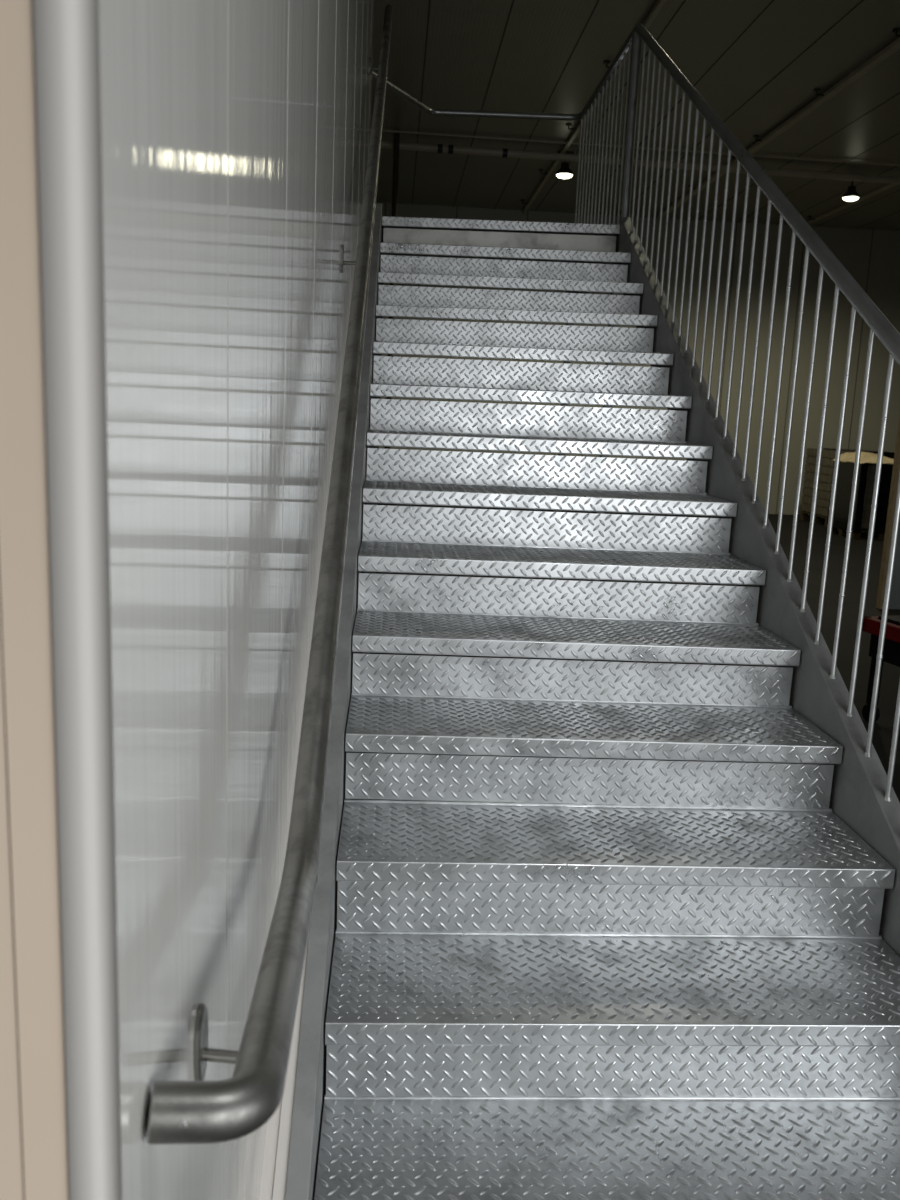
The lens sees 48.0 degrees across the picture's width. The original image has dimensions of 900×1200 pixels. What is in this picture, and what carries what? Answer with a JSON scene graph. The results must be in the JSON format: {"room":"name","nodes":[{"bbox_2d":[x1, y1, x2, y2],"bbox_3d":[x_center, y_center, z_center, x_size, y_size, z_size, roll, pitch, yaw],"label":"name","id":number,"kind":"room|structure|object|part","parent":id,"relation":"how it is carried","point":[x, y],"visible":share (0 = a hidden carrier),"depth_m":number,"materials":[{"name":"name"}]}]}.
{"room":"industrial staircase","nodes":[
{"label":"industrial staircase","id":0,"kind":"room"},
{"bbox_2d":[99,0,373,1199],"bbox_3d":[-0.369,-1.477,3.060,0.100,4.756,5.338,2,11,-3],"label":"wall","id":1,"kind":"structure","parent":0,"point":[235,134],"depth_m":1.02,"materials":[{"name":"white"}]},
{"bbox_2d":[0,0,68,1199],"bbox_3d":[-0.589,-0.992,0.406,0.799,4.756,0.024,2,11,-3],"label":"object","id":2,"kind":"structure","parent":1,"relation":"attached to","point":[33,1136],"depth_m":0.61,"materials":[{"name":"brown paint"}]},
{"bbox_2d":[32,0,121,1199],"bbox_3d":[-0.185,-0.981,0.438,0.024,4.756,0.046,2,11,-3],"label":"trim","id":3,"kind":"structure","parent":1,"relation":"attached to","point":[66,43],"depth_m":0.60,"materials":[{"name":"white metal"}]},
{"bbox_2d":[147,5,392,1143],"bbox_3d":[-0.286,-1.482,3.377,0.104,3.014,5.805,2,11,-3],"label":"handrail","id":4,"kind":"object","parent":1,"relation":"attached to","point":[198,1111],"visible":1,"depth_m":1.29,"materials":[{"name":"grey metal"}]},
{"bbox_3d":[-0.252,0.450,1.024,0.006,0.084,0.048,2,11,-3],"label":"wall plate","id":5,"kind":"part","parent":4,"relation":"part of","materials":[{"name":"grey metal"}]},
{"bbox_3d":[-0.213,0.455,1.021,0.079,0.031,0.020,5,11,12],"label":"bracket arm","id":6,"kind":"part","parent":4,"relation":"part of"},
{"bbox_3d":[-0.334,-1.060,3.139,0.006,0.084,0.048,2,11,-3],"label":"wall plate","id":7,"kind":"part","parent":4,"relation":"part of","materials":[{"name":"grey metal"}]},
{"bbox_3d":[-0.294,-1.070,3.132,0.079,0.061,0.020,5,11,12],"label":"bracket arm","id":8,"kind":"part","parent":4,"relation":"part of"},
{"bbox_2d":[260,933,308,1199],"bbox_3d":[-0.352,-0.516,3.437,0.041,2.357,4.155,2,11,-3],"label":"trim","id":9,"kind":"structure","parent":1,"relation":"attached to","point":[274,1176],"depth_m":1.73,"materials":[{"name":"white paint"}]},
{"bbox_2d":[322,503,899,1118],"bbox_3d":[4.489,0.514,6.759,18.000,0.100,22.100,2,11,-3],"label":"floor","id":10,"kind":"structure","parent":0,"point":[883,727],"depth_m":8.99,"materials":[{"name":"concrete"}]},
{"bbox_2d":[383,130,399,504],"bbox_3d":[-0.731,-3.240,12.439,0.070,4.756,0.070,2,11,-3],"label":"pipe","id":11,"kind":"object","parent":10,"relation":"on","point":[396,135],"visible":0.31,"depth_m":12.08,"materials":[{"name":"brown"}]},
{"bbox_2d":[285,203,899,1199],"bbox_3d":[0.289,-0.563,4.318,1.357,2.556,5.834,2,11,-3],"label":"staircase","id":12,"kind":"structure","parent":10,"relation":"on","point":[583,977],"depth_m":2.50,"materials":[{"name":"silver metal"}]},
{"bbox_3d":[-0.461,-0.752,5.909,0.044,2.282,0.044,2,11,-3],"label":"support leg","id":13,"kind":"part","parent":12,"relation":"part of","materials":[{"name":"grey metal"}]},
{"bbox_3d":[-0.524,-0.971,7.067,0.044,2.282,0.044,2,11,-3],"label":"support leg","id":14,"kind":"part","parent":12,"relation":"part of","materials":[{"name":"grey metal"}]},
{"bbox_3d":[0.784,-0.929,7.147,0.044,2.282,0.044,2,11,-3],"label":"support leg","id":15,"kind":"part","parent":12,"relation":"part of","materials":[{"name":"grey metal"}]},
{"bbox_3d":[0.862,-0.661,5.724,0.044,2.282,0.044,2,11,-3],"label":"support leg","id":16,"kind":"part","parent":12,"relation":"part of","materials":[{"name":"grey metal"}]},
{"bbox_2d":[372,23,899,800],"bbox_3d":[0.247,-1.038,4.289,1.498,3.495,5.792,2,11,-3],"label":"guard rail","id":17,"kind":"object","parent":12,"relation":"attached to","point":[880,326],"visible":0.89,"depth_m":3.48,"materials":[{"name":"grey metal"}]},
{"bbox_3d":[0.946,-2.436,5.297,0.052,0.987,0.052,2,11,-3],"label":"post","id":18,"kind":"part","parent":17,"relation":"part of","materials":[{"name":"grey metal"}]},
{"bbox_3d":[0.269,-1.615,4.182,1.480,2.321,5.787,2,11,-3],"label":"rail","id":19,"kind":"part","parent":17,"relation":"part of","materials":[{"name":"grey metal"}]},
{"bbox_2d":[799,448,894,526],"bbox_3d":[6.307,-1.800,16.104,0.938,1.180,1.159,2,11,-3],"label":"load","id":20,"kind":"object","parent":10,"relation":"on","point":[828,454],"visible":0.3,"depth_m":15.97,"materials":[{"name":"brown wood"}]},
{"bbox_2d":[827,451,893,539],"bbox_3d":[6.013,-1.494,14.363,0.880,1.192,0.911,2,11,-3],"label":"load","id":21,"kind":"object","parent":10,"relation":"on","point":[868,461],"visible":0.62,"depth_m":13.99,"materials":[{"name":"brown wood"}]},
{"bbox_2d":[862,615,899,721],"bbox_3d":[2.527,0.432,4.834,0.480,0.600,1.170,-1,11,-16],"label":"trolley","id":22,"kind":"object","parent":10,"relation":"on","point":[871,624],"visible":0.64,"depth_m":5.20,"materials":[{"name":"black metal"}]},
{"bbox_3d":[2.216,0.422,5.267,0.044,0.255,0.044,-1,11,-16],"label":"leg","id":23,"kind":"part","parent":22,"relation":"part of","materials":[{"name":"black metal"}]},
{"bbox_3d":[2.535,0.229,4.796,0.480,0.075,1.170,-1,11,-16],"label":"red frame","id":24,"kind":"part","parent":22,"relation":"part of","materials":[{"name":"paint"}]},
{"bbox_3d":[2.530,0.329,4.820,0.400,0.128,1.080,-1,11,-16],"label":"under frame","id":25,"kind":"part","parent":22,"relation":"part of","materials":[{"name":"black metal"}]},
{"bbox_2d":[876,413,899,608],"bbox_3d":[3.984,-0.901,8.503,0.545,2.000,0.070,2,11,-3],"label":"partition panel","id":26,"kind":"object","parent":10,"relation":"on","point":[894,603],"visible":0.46,"depth_m":8.56,"materials":[{"name":"grey"}]},
{"bbox_3d":[4.016,-0.900,8.505,0.480,2.000,0.040,2,11,-3],"label":"panel","id":27,"kind":"part","parent":26,"relation":"part of","materials":[{"name":"grey"}]},
{"bbox_2d":[366,202,899,514],"bbox_3d":[4.000,-3.897,17.058,18.000,4.756,0.203,2,11,-3],"label":"wall","id":28,"kind":"structure","parent":0,"point":[871,257],"depth_m":16.91,"materials":[{"name":"beige"}]},
{"bbox_2d":[520,0,666,212],"bbox_3d":[1.417,-5.259,10.953,0.167,0.065,10.800,2,11,-3],"label":"pipe","id":29,"kind":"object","parent":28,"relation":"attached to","point":[658,6],"depth_m":11.44,"materials":[{"name":"black metal"}]},
{"bbox_3d":[1.493,-4.970,9.381,0.145,0.051,0.070,2,11,-3],"label":"hanger rod","id":30,"kind":"part","parent":29,"relation":"part of","materials":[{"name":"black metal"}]},
{"bbox_2d":[656,28,899,220],"bbox_3d":[3.604,-5.144,10.841,0.185,0.065,11.300,2,11,-3],"label":"pipe","id":31,"kind":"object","parent":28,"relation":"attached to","point":[894,46],"depth_m":10.11,"materials":[{"name":"black metal"}]},
{"bbox_3d":[3.636,-4.976,9.906,0.145,0.051,0.070,2,11,-3],"label":"hanger rod","id":32,"kind":"part","parent":31,"relation":"part of","materials":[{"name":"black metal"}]},
{"bbox_3d":[3.723,-4.679,8.336,0.145,0.051,0.070,2,11,-3],"label":"hanger rod","id":33,"kind":"part","parent":31,"relation":"part of","materials":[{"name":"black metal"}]},
{"bbox_2d":[807,184,897,223],"bbox_3d":[5.949,-5.070,10.984,0.165,0.065,11.300,2,11,-3],"label":"trim","id":34,"kind":"structure","parent":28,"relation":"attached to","point":[888,186],"depth_m":14.57,"materials":[{"name":"black metal"}]},
{"bbox_2d":[371,0,899,230],"bbox_3d":[4.695,-4.278,5.866,18.000,0.153,22.100,2,11,-3],"label":"ceiling","id":35,"kind":"structure","parent":0,"point":[756,64],"depth_m":10.19,"materials":[{"name":"beige"}]},
{"bbox_2d":[556,151,573,178],"bbox_3d":[1.441,-5.449,12.651,0.224,0.310,0.224,2,11,-3],"label":"light","id":36,"kind":"object","parent":35,"relation":"attached to","point":[564,172],"visible":0.96,"depth_m":12.60,"materials":[{"name":"grey"}]},
{"bbox_2d":[381,141,899,183],"bbox_3d":[4.308,-5.408,12.791,17.816,0.105,0.107,1,11,-6],"label":"ceiling pipe","id":37,"kind":"object","parent":35,"relation":"attached to","point":[450,149],"visible":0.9,"depth_m":12.51,"materials":[{"name":"grey metal"}]},
{"bbox_2d":[382,129,899,165],"bbox_3d":[4.334,-5.399,12.361,17.807,0.024,0.024,2,11,-5],"label":"conduit","id":38,"kind":"object","parent":35,"relation":"attached to","point":[394,131],"visible":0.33,"depth_m":12.14,"materials":[{"name":"grey metal"}]},
{"bbox_2d":[842,181,859,200],"bbox_3d":[5.263,-5.393,13.229,0.224,0.310,0.224,2,11,-3],"label":"light","id":39,"kind":"object","parent":35,"relation":"attached to","point":[851,194],"visible":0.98,"depth_m":13.19,"materials":[{"name":"grey"}]}
]}

